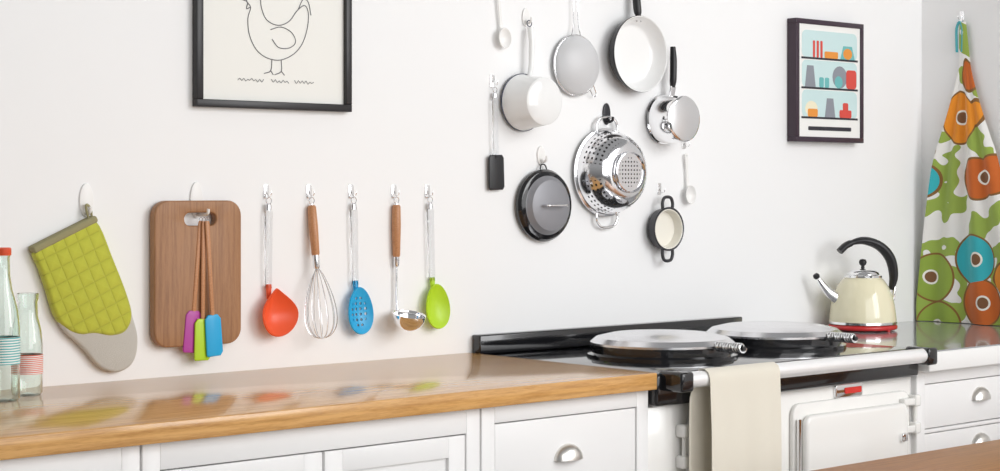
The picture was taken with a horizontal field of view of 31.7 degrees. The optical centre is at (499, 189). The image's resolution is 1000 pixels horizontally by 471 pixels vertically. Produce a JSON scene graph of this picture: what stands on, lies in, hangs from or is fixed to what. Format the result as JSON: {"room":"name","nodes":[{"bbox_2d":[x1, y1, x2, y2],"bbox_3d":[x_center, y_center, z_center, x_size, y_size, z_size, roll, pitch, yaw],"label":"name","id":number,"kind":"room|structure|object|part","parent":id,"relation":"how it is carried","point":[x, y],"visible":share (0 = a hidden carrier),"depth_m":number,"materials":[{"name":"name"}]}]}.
{"room":"kitchen","nodes":[
{"label":"kitchen","id":0,"kind":"room"},
{"bbox_2d":[0,0,921,386],"bbox_3d":[-0.900,-0.010,4.017,6.350,2.700,0.120,0,0,-41],"label":"wall","id":1,"kind":"structure","parent":0,"point":[98,94],"depth_m":4.63,"materials":[{"name":"white paint"}]},
{"bbox_2d":[28,204,136,371],"bbox_3d":[-0.920,0.220,3.900,0.260,0.379,0.028,0,0,-41],"label":"glove","id":2,"kind":"object","parent":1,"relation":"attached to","point":[85,291],"visible":1,"depth_m":3.90,"materials":[{"name":"green"}]},
{"bbox_2d":[79,183,92,216],"bbox_3d":[-0.913,0.022,3.908,0.034,0.075,0.026,0,0,-41],"label":"wall hook","id":3,"kind":"object","parent":1,"relation":"attached to","point":[86,194],"visible":1,"depth_m":3.91,"materials":[{"name":"white plastic"}]},
{"bbox_2d":[190,182,209,217],"bbox_3d":[-0.690,0.024,4.082,0.034,0.085,0.058,0,0,-41],"label":"wall hook","id":4,"kind":"object","parent":1,"relation":"attached to","point":[196,191],"visible":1,"depth_m":4.10,"materials":[{"name":"white plastic"}]},
{"bbox_2d":[182,217,201,352],"bbox_3d":[-0.710,0.220,4.066,0.054,0.314,0.006,0,0,-41],"label":"spatula","id":5,"kind":"object","parent":4,"relation":"hanging from","point":[192,316],"visible":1,"depth_m":4.07,"materials":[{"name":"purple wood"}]},
{"bbox_3d":[-0.701,0.182,4.074,0.012,0.222,0.006,7,-4,-41],"label":"handle","id":6,"kind":"part","parent":5,"relation":"part of","materials":[{"name":"brown wood"}]},
{"bbox_2d":[150,200,240,347],"bbox_3d":[-0.705,0.193,4.086,0.233,0.336,0.023,0,0,-41],"label":"chopping board","id":7,"kind":"object","parent":4,"relation":"hanging from","point":[173,243],"visible":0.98,"depth_m":4.06,"materials":[{"name":"brown wood"}]},
{"bbox_2d":[194,217,209,360],"bbox_3d":[-0.688,0.229,4.077,0.044,0.332,0.006,1,-1,-41],"label":"spatula","id":8,"kind":"object","parent":4,"relation":"hanging from","point":[199,327],"visible":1,"depth_m":4.07,"materials":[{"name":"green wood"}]},
{"bbox_3d":[-0.687,0.192,4.077,0.012,0.240,0.006,1,-1,-41],"label":"handle","id":9,"kind":"part","parent":8,"relation":"part of","materials":[{"name":"brown wood"}]},
{"bbox_2d":[205,217,222,356],"bbox_3d":[-0.665,0.225,4.089,0.048,0.324,0.006,0,0,-41],"label":"spatula","id":10,"kind":"object","parent":4,"relation":"hanging from","point":[213,331],"visible":1,"depth_m":4.08,"materials":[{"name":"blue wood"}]},
{"bbox_3d":[-0.673,0.188,4.082,0.012,0.232,0.006,-5,3,-41],"label":"handle","id":11,"kind":"part","parent":10,"relation":"part of","materials":[{"name":"brown wood"}]},
{"bbox_2d":[263,185,271,198],"bbox_3d":[-0.555,0.004,4.224,0.016,0.034,0.024,0,0,-41],"label":"wall hook","id":12,"kind":"object","parent":1,"relation":"attached to","point":[265,187],"visible":1,"depth_m":4.23,"materials":[{"name":"silver metal"}]},
{"bbox_3d":[-0.562,0.004,4.232,0.016,0.034,0.002,0,0,-41],"label":"plate","id":13,"kind":"part","parent":12,"relation":"part of","materials":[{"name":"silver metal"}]},
{"bbox_2d":[193,0,351,111],"bbox_3d":[-0.542,-0.380,4.237,0.446,0.371,0.021,0,0,-41],"label":"drawing","id":14,"kind":"object","parent":1,"relation":"attached to","point":[248,54],"visible":1,"depth_m":4.23,"materials":[{"name":"black"}]},
{"bbox_3d":[-0.703,-0.380,4.095,0.018,0.335,0.021,0,0,-41],"label":"moulding","id":15,"kind":"part","parent":14,"relation":"part of","materials":[{"name":"black wood"}]},
{"bbox_3d":[-0.542,-0.203,4.237,0.446,0.018,0.021,0,0,-41],"label":"moulding","id":16,"kind":"part","parent":14,"relation":"part of","materials":[{"name":"black wood"}]},
{"bbox_3d":[-0.381,-0.380,4.378,0.018,0.335,0.021,0,0,-41],"label":"moulding","id":17,"kind":"part","parent":14,"relation":"part of","materials":[{"name":"black wood"}]},
{"bbox_2d":[262,197,298,336],"bbox_3d":[-0.534,0.184,4.227,0.105,0.334,0.037,0,0,-41],"label":"ladle","id":18,"kind":"object","parent":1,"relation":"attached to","point":[280,314],"visible":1,"depth_m":4.22,"materials":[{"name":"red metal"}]},
{"bbox_3d":[-0.555,0.143,4.224,0.021,0.191,0.013,0,0,-41],"label":"handle","id":19,"kind":"part","parent":18,"relation":"part of","materials":[{"name":"clear plastic"}]},
{"bbox_2d":[306,185,314,198],"bbox_3d":[-0.461,0.004,4.306,0.016,0.034,0.024,0,0,-41],"label":"wall hook","id":20,"kind":"object","parent":1,"relation":"attached to","point":[308,187],"visible":1,"depth_m":4.31,"materials":[{"name":"silver metal"}]},
{"bbox_3d":[-0.468,0.004,4.315,0.016,0.034,0.002,0,0,-41],"label":"plate","id":21,"kind":"part","parent":20,"relation":"part of","materials":[{"name":"silver metal"}]},
{"bbox_2d":[304,197,337,338],"bbox_3d":[-0.438,0.189,4.286,0.082,0.345,0.082,-1,1,-41],"label":"whisk","id":22,"kind":"object","parent":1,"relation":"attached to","point":[312,213],"visible":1,"depth_m":4.29,"materials":[{"name":"silver metal"}]},
{"bbox_3d":[-0.456,0.099,4.303,0.023,0.122,0.023,-1,-6,-41],"label":"handle","id":23,"kind":"part","parent":22,"relation":"part of","materials":[{"name":"brown wood"}]},
{"bbox_2d":[348,185,356,197],"bbox_3d":[-0.365,0.004,4.391,0.016,0.034,0.024,0,0,-41],"label":"wall hook","id":24,"kind":"object","parent":1,"relation":"attached to","point":[350,187],"visible":1,"depth_m":4.40,"materials":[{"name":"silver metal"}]},
{"bbox_3d":[-0.372,0.004,4.399,0.016,0.034,0.002,0,0,-41],"label":"plate","id":25,"kind":"part","parent":24,"relation":"part of","materials":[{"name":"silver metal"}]},
{"bbox_2d":[348,197,373,334],"bbox_3d":[-0.354,0.189,4.391,0.078,0.344,0.027,-2,1,-41],"label":"slotted spoon","id":26,"kind":"object","parent":24,"relation":"hanging from","point":[358,292],"visible":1,"depth_m":4.39,"materials":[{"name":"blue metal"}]},
{"bbox_3d":[-0.362,0.143,4.394,0.021,0.191,0.013,-2,1,-41],"label":"handle","id":27,"kind":"part","parent":26,"relation":"part of","materials":[{"name":"clear plastic"}]},
{"bbox_2d":[391,185,399,197],"bbox_3d":[-0.263,0.004,4.480,0.016,0.034,0.024,0,0,-41],"label":"wall hook","id":28,"kind":"object","parent":1,"relation":"attached to","point":[393,187],"visible":1,"depth_m":4.49,"materials":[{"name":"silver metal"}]},
{"bbox_3d":[-0.271,0.004,4.488,0.016,0.034,0.002,0,0,-41],"label":"plate","id":29,"kind":"part","parent":28,"relation":"part of","materials":[{"name":"silver metal"}]},
{"bbox_2d":[392,197,425,331],"bbox_3d":[-0.230,0.187,4.446,0.086,0.340,0.096,0,0,-4],"label":"ladle","id":30,"kind":"object","parent":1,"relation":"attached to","point":[406,320],"visible":1,"depth_m":4.47,"materials":[{"name":"silver metal"}]},
{"bbox_3d":[-0.264,0.104,4.480,0.023,0.132,0.023,0,0,-41],"label":"handle","id":31,"kind":"part","parent":30,"relation":"part of","materials":[{"name":"brown wood"}]},
{"bbox_2d":[392,310,425,331],"bbox_3d":[-0.232,0.335,4.444,0.086,0.044,0.086,0,12,-41],"label":"bowl","id":32,"kind":"object","parent":30,"relation":"on","point":[406,320],"depth_m":4.42,"materials":[{"name":"silver metal"}]},
{"bbox_2d":[425,185,432,197],"bbox_3d":[-0.181,0.004,4.553,0.016,0.034,0.024,0,0,-41],"label":"wall hook","id":33,"kind":"object","parent":1,"relation":"attached to","point":[427,187],"visible":1,"depth_m":4.56,"materials":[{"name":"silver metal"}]},
{"bbox_3d":[-0.188,0.004,4.561,0.016,0.034,0.002,0,0,-41],"label":"plate","id":34,"kind":"part","parent":33,"relation":"part of","materials":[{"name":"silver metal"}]},
{"bbox_2d":[426,197,449,328],"bbox_3d":[-0.165,0.188,4.556,0.081,0.342,0.028,0,0,-39],"label":"spoon","id":35,"kind":"object","parent":33,"relation":"hanging from","point":[437,302],"visible":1,"depth_m":4.55,"materials":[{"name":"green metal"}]},
{"bbox_3d":[-0.178,0.143,4.556,0.021,0.191,0.013,-3,2,-41],"label":"handle","id":36,"kind":"part","parent":35,"relation":"part of","materials":[{"name":"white plastic"}]},
{"bbox_2d":[490,75,497,87],"bbox_3d":[-0.013,-0.291,4.700,0.016,0.034,0.024,0,0,-41],"label":"wall hook","id":37,"kind":"object","parent":1,"relation":"attached to","point":[492,77],"visible":1,"depth_m":4.71,"materials":[{"name":"silver metal"}]},
{"bbox_3d":[-0.021,-0.291,4.708,0.016,0.034,0.002,0,0,-41],"label":"plate","id":38,"kind":"part","parent":37,"relation":"part of","materials":[{"name":"silver metal"}]},
{"bbox_2d":[488,87,503,189],"bbox_3d":[-0.011,-0.138,4.702,0.054,0.275,0.011,-2,1,-41],"label":"spatula","id":39,"kind":"object","parent":37,"relation":"hanging from","point":[495,161],"visible":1,"depth_m":4.70,"materials":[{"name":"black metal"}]},
{"bbox_3d":[-0.012,-0.165,4.702,0.019,0.165,0.011,-2,1,-41],"label":"handle","id":40,"kind":"part","parent":39,"relation":"part of","materials":[{"name":"white plastic"}]},
{"bbox_3d":[-0.010,-0.047,4.703,0.054,0.094,0.006,-2,1,-41],"label":"blade","id":41,"kind":"part","parent":39,"relation":"part of","materials":[{"name":"black plastic"}]},
{"bbox_2d":[497,0,510,47],"bbox_3d":[0.009,-0.464,4.715,0.046,0.169,0.014,0,0,-41],"label":"measuring spoon","id":42,"kind":"object","parent":1,"relation":"attached to","point":[504,34],"visible":1,"depth_m":4.72,"materials":[{"name":"white plastic"}]},
{"bbox_3d":[-0.001,-0.484,4.713,0.015,0.129,0.003,-9,6,-41],"label":"spoon handle","id":43,"kind":"part","parent":42,"relation":"part of","materials":[{"name":"white plastic"}]},
{"bbox_2d":[499,27,510,47],"bbox_3d":[0.010,-0.407,4.715,0.045,0.056,0.014,-9,6,-41],"label":"spoon bowl","id":44,"kind":"object","parent":42,"relation":"on","point":[504,34],"depth_m":4.72,"materials":[{"name":"white ceramic"}]},
{"bbox_2d":[522,8,532,26],"bbox_3d":[0.078,-0.470,4.778,0.027,0.051,0.027,0,0,-41],"label":"wall hook","id":45,"kind":"object","parent":1,"relation":"attached to","point":[525,14],"visible":1,"depth_m":4.78,"materials":[{"name":"white plastic"}]},
{"bbox_2d":[501,20,561,130],"bbox_3d":[0.091,-0.310,4.734,0.157,0.303,0.092,0,0,-41],"label":"saucepan","id":46,"kind":"object","parent":45,"relation":"hanging from","point":[528,102],"visible":1,"depth_m":4.70,"materials":[{"name":"white"}]},
{"bbox_3d":[0.084,-0.374,4.769,0.021,0.134,0.025,0,0,-41],"label":"pan handle","id":47,"kind":"part","parent":46,"relation":"part of","materials":[{"name":"white ceramic"}]},
{"bbox_2d":[537,146,547,164],"bbox_3d":[0.120,-0.094,4.815,0.029,0.054,0.028,0,0,-41],"label":"wall hook","id":48,"kind":"object","parent":1,"relation":"attached to","point":[541,158],"visible":1,"depth_m":4.82,"materials":[{"name":"white plastic"}]},
{"bbox_2d":[516,163,571,241],"bbox_3d":[0.138,0.034,4.795,0.198,0.214,0.069,0,0,-41],"label":"lid","id":49,"kind":"object","parent":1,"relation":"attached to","point":[543,198],"visible":1,"depth_m":4.78,"materials":[{"name":"black metal"}]},
{"bbox_3d":[0.152,0.042,4.778,0.078,0.007,0.025,0,0,-41],"label":"bar handle","id":50,"kind":"part","parent":49,"relation":"part of","materials":[{"name":"silver metal"}]},
{"bbox_2d":[553,0,598,96],"bbox_3d":[0.224,-0.430,4.881,0.172,0.339,0.046,0,0,-41],"label":"sieve","id":51,"kind":"object","parent":1,"relation":"attached to","point":[576,60],"visible":1,"depth_m":4.86,"materials":[{"name":"silver metal"}]},
{"bbox_2d":[555,36,598,93],"bbox_3d":[0.226,-0.347,4.880,0.162,0.162,0.042,0,0,-41],"label":"bowl","id":52,"kind":"object","parent":51,"relation":"on","point":[576,59],"depth_m":4.86,"materials":[{"name":"white"}]},
{"bbox_2d":[602,103,613,124],"bbox_3d":[0.311,-0.215,4.979,0.030,0.062,0.032,0,0,-41],"label":"wall hook","id":53,"kind":"object","parent":1,"relation":"attached to","point":[606,109],"visible":1,"depth_m":4.99,"materials":[{"name":"grey"}]},
{"bbox_2d":[574,116,646,228],"bbox_3d":[0.333,-0.050,4.936,0.250,0.320,0.102,0,0,-41],"label":"colander","id":54,"kind":"object","parent":53,"relation":"hanging from","point":[610,168],"visible":1,"depth_m":4.89,"materials":[{"name":"metal"}]},
{"bbox_3d":[0.302,0.087,4.972,0.090,0.045,0.008,0,0,-41],"label":"loop handle","id":55,"kind":"part","parent":54,"relation":"part of","materials":[{"name":"silver metal"}]},
{"bbox_3d":[0.302,-0.188,4.972,0.090,0.045,0.008,0,0,-41],"label":"loop handle","id":56,"kind":"part","parent":54,"relation":"part of","materials":[{"name":"silver metal"}]},
{"bbox_2d":[609,0,666,91],"bbox_3d":[0.388,-0.473,5.033,0.219,0.390,0.046,0,0,-41],"label":"frying pan","id":57,"kind":"object","parent":1,"relation":"attached to","point":[637,47],"visible":1,"depth_m":5.06,"materials":[{"name":"white metal"}]},
{"bbox_3d":[0.390,-0.580,5.031,0.024,0.178,0.035,0,0,-41],"label":"pan handle","id":58,"kind":"part","parent":57,"relation":"part of","materials":[{"name":"black plastic"}]},
{"bbox_2d":[657,183,664,194],"bbox_3d":[0.472,-0.004,5.126,0.016,0.034,0.024,0,0,-41],"label":"wall hook","id":59,"kind":"object","parent":1,"relation":"attached to","point":[659,192],"visible":1,"depth_m":5.13,"materials":[{"name":"silver metal"}]},
{"bbox_3d":[0.465,-0.004,5.135,0.016,0.034,0.002,0,0,-41],"label":"plate","id":60,"kind":"part","parent":59,"relation":"part of","materials":[{"name":"silver metal"}]},
{"bbox_2d":[648,195,683,262],"bbox_3d":[0.480,0.113,5.117,0.128,0.195,0.036,0,0,-41],"label":"dish","id":61,"kind":"object","parent":59,"relation":"hanging from","point":[665,225],"visible":1,"depth_m":5.12,"materials":[{"name":"grey ceramic"}]},
{"bbox_3d":[0.480,0.113,5.117,0.128,0.128,0.036,0,0,-41],"label":"dish","id":62,"kind":"part","parent":61,"relation":"part of","materials":[{"name":"beige ceramic"}]},
{"bbox_3d":[0.486,0.191,5.110,0.052,0.040,0.010,0,0,-41],"label":"ear handle","id":63,"kind":"part","parent":61,"relation":"part of","materials":[{"name":"grey metal"}]},
{"bbox_3d":[0.486,0.035,5.110,0.052,0.040,0.010,0,0,-41],"label":"ear handle","id":64,"kind":"part","parent":61,"relation":"part of","materials":[{"name":"grey metal"}]},
{"bbox_2d":[647,46,699,143],"bbox_3d":[0.506,-0.276,5.101,0.143,0.284,0.086,0,0,-41],"label":"saucepan","id":65,"kind":"object","parent":1,"relation":"hanging from","point":[671,118],"visible":1,"depth_m":5.07,"materials":[{"name":"silver metal"}]},
{"bbox_3d":[0.504,-0.358,5.125,0.025,0.120,0.024,0,0,-41],"label":"pan handle","id":66,"kind":"part","parent":65,"relation":"part of","materials":[{"name":"black plastic"}]},
{"bbox_2d":[682,142,689,148],"bbox_3d":[0.551,-0.139,5.195,0.016,0.034,0.024,0,0,-41],"label":"wall hook","id":67,"kind":"object","parent":1,"relation":"attached to","point":[684,146],"visible":0.74,"depth_m":5.20,"materials":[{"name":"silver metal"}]},
{"bbox_2d":[684,153,695,203],"bbox_3d":[0.560,-0.033,5.199,0.045,0.150,0.014,0,0,-41],"label":"measuring spoon","id":68,"kind":"object","parent":67,"relation":"hanging from","point":[690,192],"visible":1,"depth_m":5.20,"materials":[{"name":"white plastic"}]},
{"bbox_3d":[0.553,-0.055,5.200,0.015,0.107,0.003,-5,3,-41],"label":"spoon handle","id":69,"kind":"part","parent":68,"relation":"part of","materials":[{"name":"white plastic"}]},
{"bbox_2d":[686,185,695,203],"bbox_3d":[0.560,0.014,5.199,0.045,0.056,0.014,-5,4,-41],"label":"spoon bowl","id":70,"kind":"object","parent":68,"relation":"on","point":[690,192],"depth_m":5.20,"materials":[{"name":"white plastic"}]},
{"bbox_2d":[787,18,863,142],"bbox_3d":[1.041,-0.345,5.617,0.342,0.386,0.037,0,0,-41],"label":"poster","id":71,"kind":"object","parent":1,"relation":"attached to","point":[825,59],"visible":1,"depth_m":5.59,"materials":[{"name":"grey paper"}]},
{"bbox_3d":[0.918,-0.345,5.509,0.016,0.354,0.037,0,0,-41],"label":"moulding","id":72,"kind":"part","parent":71,"relation":"part of","materials":[{"name":"grey wood"}]},
{"bbox_3d":[1.041,-0.530,5.617,0.342,0.016,0.037,0,0,-41],"label":"moulding","id":73,"kind":"part","parent":71,"relation":"part of","materials":[{"name":"grey wood"}]},
{"bbox_3d":[1.041,-0.160,5.617,0.342,0.016,0.037,0,0,-41],"label":"moulding","id":74,"kind":"part","parent":71,"relation":"part of","materials":[{"name":"grey wood"}]},
{"bbox_3d":[1.051,-0.460,5.605,0.279,0.087,0.001,0,0,-41],"label":"poster panel","id":75,"kind":"part","parent":71,"relation":"part of","materials":[{"name":"teal"}]},
{"bbox_3d":[1.051,-0.366,5.605,0.279,0.087,0.001,0,0,-41],"label":"poster panel","id":76,"kind":"part","parent":71,"relation":"part of","materials":[{"name":"teal"}]},
{"bbox_3d":[1.051,-0.272,5.605,0.279,0.087,0.001,0,0,-41],"label":"poster panel","id":77,"kind":"part","parent":71,"relation":"part of","materials":[{"name":"teal"}]},
{"bbox_3d":[1.163,-0.345,5.724,0.016,0.354,0.037,0,0,-41],"label":"moulding","id":78,"kind":"part","parent":71,"relation":"part of","materials":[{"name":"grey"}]},
{"bbox_2d":[922,0,999,323],"bbox_3d":[3.196,-0.010,4.075,0.120,2.700,5.200,0,0,-41],"label":"wall","id":79,"kind":"structure","parent":0,"point":[940,59],"depth_m":5.90,"materials":[{"name":"white paint"}]},
{"bbox_2d":[957,11,963,20],"bbox_3d":[1.531,-0.579,5.860,0.024,0.034,0.016,0,0,-41],"label":"wall hook","id":80,"kind":"object","parent":79,"relation":"attached to","point":[961,12],"visible":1,"depth_m":5.86,"materials":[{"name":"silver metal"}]},
{"bbox_2d":[916,21,999,325],"bbox_3d":[1.563,-0.061,5.796,0.041,1.004,0.435,0,0,-41],"label":"apron","id":81,"kind":"object","parent":80,"relation":"hanging from","point":[959,277],"visible":1,"depth_m":5.85,"materials":[{"name":"fabric"}]},
{"bbox_3d":[1.539,-0.579,5.867,0.002,0.034,0.016,0,0,-41],"label":"plate","id":82,"kind":"part","parent":80,"relation":"part of","materials":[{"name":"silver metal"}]},
{"bbox_3d":[0.816,1.370,2.064,6.350,0.060,5.320,0,0,-41],"label":"floor","id":83,"kind":"structure","parent":0,"visible":0},
{"bbox_2d":[0,391,647,470],"bbox_3d":[-0.705,0.905,3.652,2.262,0.867,0.684,0,0,-41],"label":"base cabinet","id":84,"kind":"object","parent":83,"relation":"on","point":[604,432],"visible":0.67,"depth_m":3.74,"materials":[{"name":"white paint"}]},
{"bbox_3d":[-0.997,0.498,2.994,0.779,0.053,0.021,0,0,-41],"label":"rail","id":85,"kind":"part","parent":84,"relation":"part of","materials":[{"name":"white paint"}]},
{"bbox_3d":[-0.361,0.498,3.553,0.751,0.053,0.021,0,0,-41],"label":"rail","id":86,"kind":"part","parent":84,"relation":"part of","materials":[{"name":"white paint"}]},
{"bbox_2d":[0,353,656,460],"bbox_3d":[-0.724,0.450,3.636,2.312,0.040,0.684,0,0,-41],"label":"countertop","id":87,"kind":"structure","parent":84,"relation":"on","point":[73,418],"depth_m":3.72,"materials":[{"name":"brown wood"}]},
{"bbox_2d":[0,247,19,401],"bbox_3d":[-1.014,0.273,3.591,0.069,0.312,0.069,0,0,-41],"label":"glass bottle","id":88,"kind":"object","parent":87,"relation":"on","point":[9,315],"visible":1,"depth_m":3.57,"materials":[{"name":"clear glass"}]},
{"bbox_2d":[17,293,42,395],"bbox_3d":[-0.991,0.323,3.691,0.063,0.213,0.063,0,0,-41],"label":"glass bottle","id":89,"kind":"object","parent":87,"relation":"on","point":[31,343],"visible":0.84,"depth_m":3.67,"materials":[{"name":"clear glass"}]},
{"bbox_3d":[0.147,0.613,4.002,0.438,0.199,0.018,0,0,-41],"label":"drawer","id":90,"kind":"part","parent":84,"relation":"part of","materials":[{"name":"white paint"}]},
{"bbox_3d":[0.148,0.491,4.001,0.444,0.038,0.021,0,0,-41],"label":"rail","id":91,"kind":"part","parent":84,"relation":"part of","materials":[{"name":"white paint"}]},
{"bbox_3d":[0.162,0.593,3.985,0.085,0.036,0.026,0,0,-41],"label":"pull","id":92,"kind":"part","parent":84,"relation":"part of","materials":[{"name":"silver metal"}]},
{"bbox_2d":[472,316,936,470],"bbox_3d":[0.566,0.854,4.732,1.058,0.970,0.739,0,0,-41],"label":"range cooker","id":93,"kind":"object","parent":83,"relation":"on","point":[844,401],"visible":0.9,"depth_m":4.61,"materials":[{"name":"white metal"}]},
{"bbox_3d":[0.571,0.710,4.365,0.320,0.320,0.014,0,0,-41],"label":"burner door","id":94,"kind":"part","parent":93,"relation":"part of","materials":[{"name":"white metal"}]},
{"bbox_3d":[0.541,0.474,4.754,1.048,0.079,0.674,0,0,-41],"label":"plate","id":95,"kind":"part","parent":93,"relation":"part of","materials":[{"name":"white metal"}]},
{"bbox_2d":[689,362,781,470],"bbox_3d":[0.575,0.688,4.278,0.277,0.524,0.060,0,0,-41],"label":"tea towel","id":96,"kind":"object","parent":93,"relation":"hanging from","point":[735,420],"visible":0.98,"depth_m":4.25,"materials":[{"name":"beige fabric"}]},
{"bbox_3d":[0.768,0.710,4.515,0.012,0.243,0.011,0,0,-41],"label":"oven door handle","id":97,"kind":"part","parent":93,"relation":"part of","materials":[{"name":"silver metal"}]},
{"bbox_3d":[0.936,0.710,4.685,0.500,0.320,0.014,0,0,-41],"label":"oven door","id":98,"kind":"part","parent":93,"relation":"part of","materials":[{"name":"white metal"}]},
{"bbox_3d":[1.116,0.580,4.821,0.050,0.020,0.020,0,0,-41],"label":"oven door hinge arm","id":99,"kind":"part","parent":93,"relation":"part of","materials":[{"name":"white metal"}]},
{"bbox_3d":[1.116,0.655,4.821,0.050,0.020,0.020,0,0,-41],"label":"oven door hinge arm","id":100,"kind":"part","parent":93,"relation":"part of","materials":[{"name":"white metal"}]},
{"bbox_2d":[812,439,999,470],"bbox_3d":[1.668,0.965,3.897,1.850,0.749,1.050,0,0,-41],"label":"dining table","id":101,"kind":"object","parent":83,"relation":"on","point":[983,456],"visible":1,"depth_m":3.83,"materials":[{"name":"brown wood"}]},
{"bbox_2d":[910,364,999,453],"bbox_3d":[1.302,0.920,5.415,0.954,0.837,0.684,0,0,-41],"label":"base cabinet","id":102,"kind":"object","parent":83,"relation":"on","point":[961,406],"visible":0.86,"depth_m":5.00,"materials":[{"name":"white paint"}]},
{"bbox_2d":[840,321,999,371],"bbox_3d":[1.307,0.471,5.410,0.954,0.057,0.699,0,0,-41],"label":"countertop","id":103,"kind":"structure","parent":102,"relation":"on","point":[958,345],"depth_m":5.21,"materials":[{"name":"white"}]},
{"bbox_2d":[828,323,897,331],"bbox_3d":[1.147,0.432,5.565,0.217,0.020,0.217,0,0,-41],"label":"trivet","id":104,"kind":"object","parent":103,"relation":"on","point":[888,328],"visible":0.65,"depth_m":5.47,"materials":[{"name":"red ceramic"}]},
{"bbox_2d":[813,237,897,325],"bbox_3d":[1.139,0.285,5.556,0.213,0.274,0.239,0,0,40],"label":"kettle","id":105,"kind":"object","parent":104,"relation":"on","point":[862,297],"visible":1,"depth_m":5.51,"materials":[{"name":"beige metal"}]},
{"bbox_3d":[1.033,0.316,5.543,0.077,0.080,0.037,0,0,-11],"label":"spout","id":106,"kind":"part","parent":105,"relation":"part of","materials":[{"name":"silver metal"}]},
{"bbox_3d":[1.147,0.257,5.565,0.104,0.020,0.104,0,0,-11],"label":"lid","id":107,"kind":"part","parent":105,"relation":"part of","materials":[{"name":"silver metal"}]},
{"bbox_3d":[1.147,0.233,5.565,0.025,0.030,0.025,0,0,-11],"label":"lid knob","id":108,"kind":"part","parent":105,"relation":"part of","materials":[{"name":"black plastic"}]},
{"bbox_3d":[1.163,0.233,5.569,0.202,0.171,0.046,0,0,-11],"label":"arch handle","id":109,"kind":"part","parent":105,"relation":"part of","materials":[{"name":"black plastic"}]},
{"bbox_3d":[1.379,0.673,5.082,0.544,0.010,0.021,0,0,-41],"label":"rail","id":110,"kind":"part","parent":102,"relation":"part of","materials":[{"name":"white paint"}]},
{"bbox_3d":[1.379,0.521,5.082,0.544,0.038,0.021,0,0,-41],"label":"rail","id":111,"kind":"part","parent":102,"relation":"part of","materials":[{"name":"white paint"}]},
{"bbox_3d":[1.378,0.737,5.083,0.538,0.111,0.018,0,0,-41],"label":"drawer","id":112,"kind":"part","parent":102,"relation":"part of","materials":[{"name":"white paint"}]},
{"bbox_3d":[1.378,0.604,5.083,0.538,0.122,0.018,0,0,-41],"label":"drawer","id":113,"kind":"part","parent":102,"relation":"part of","materials":[{"name":"white paint"}]},
{"bbox_3d":[1.392,0.585,5.066,0.085,0.036,0.026,0,0,-41],"label":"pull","id":114,"kind":"part","parent":102,"relation":"part of","materials":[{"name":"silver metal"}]},
{"bbox_3d":[1.392,0.717,5.066,0.085,0.036,0.026,0,0,-41],"label":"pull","id":115,"kind":"part","parent":102,"relation":"part of","materials":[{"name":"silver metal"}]}
]}

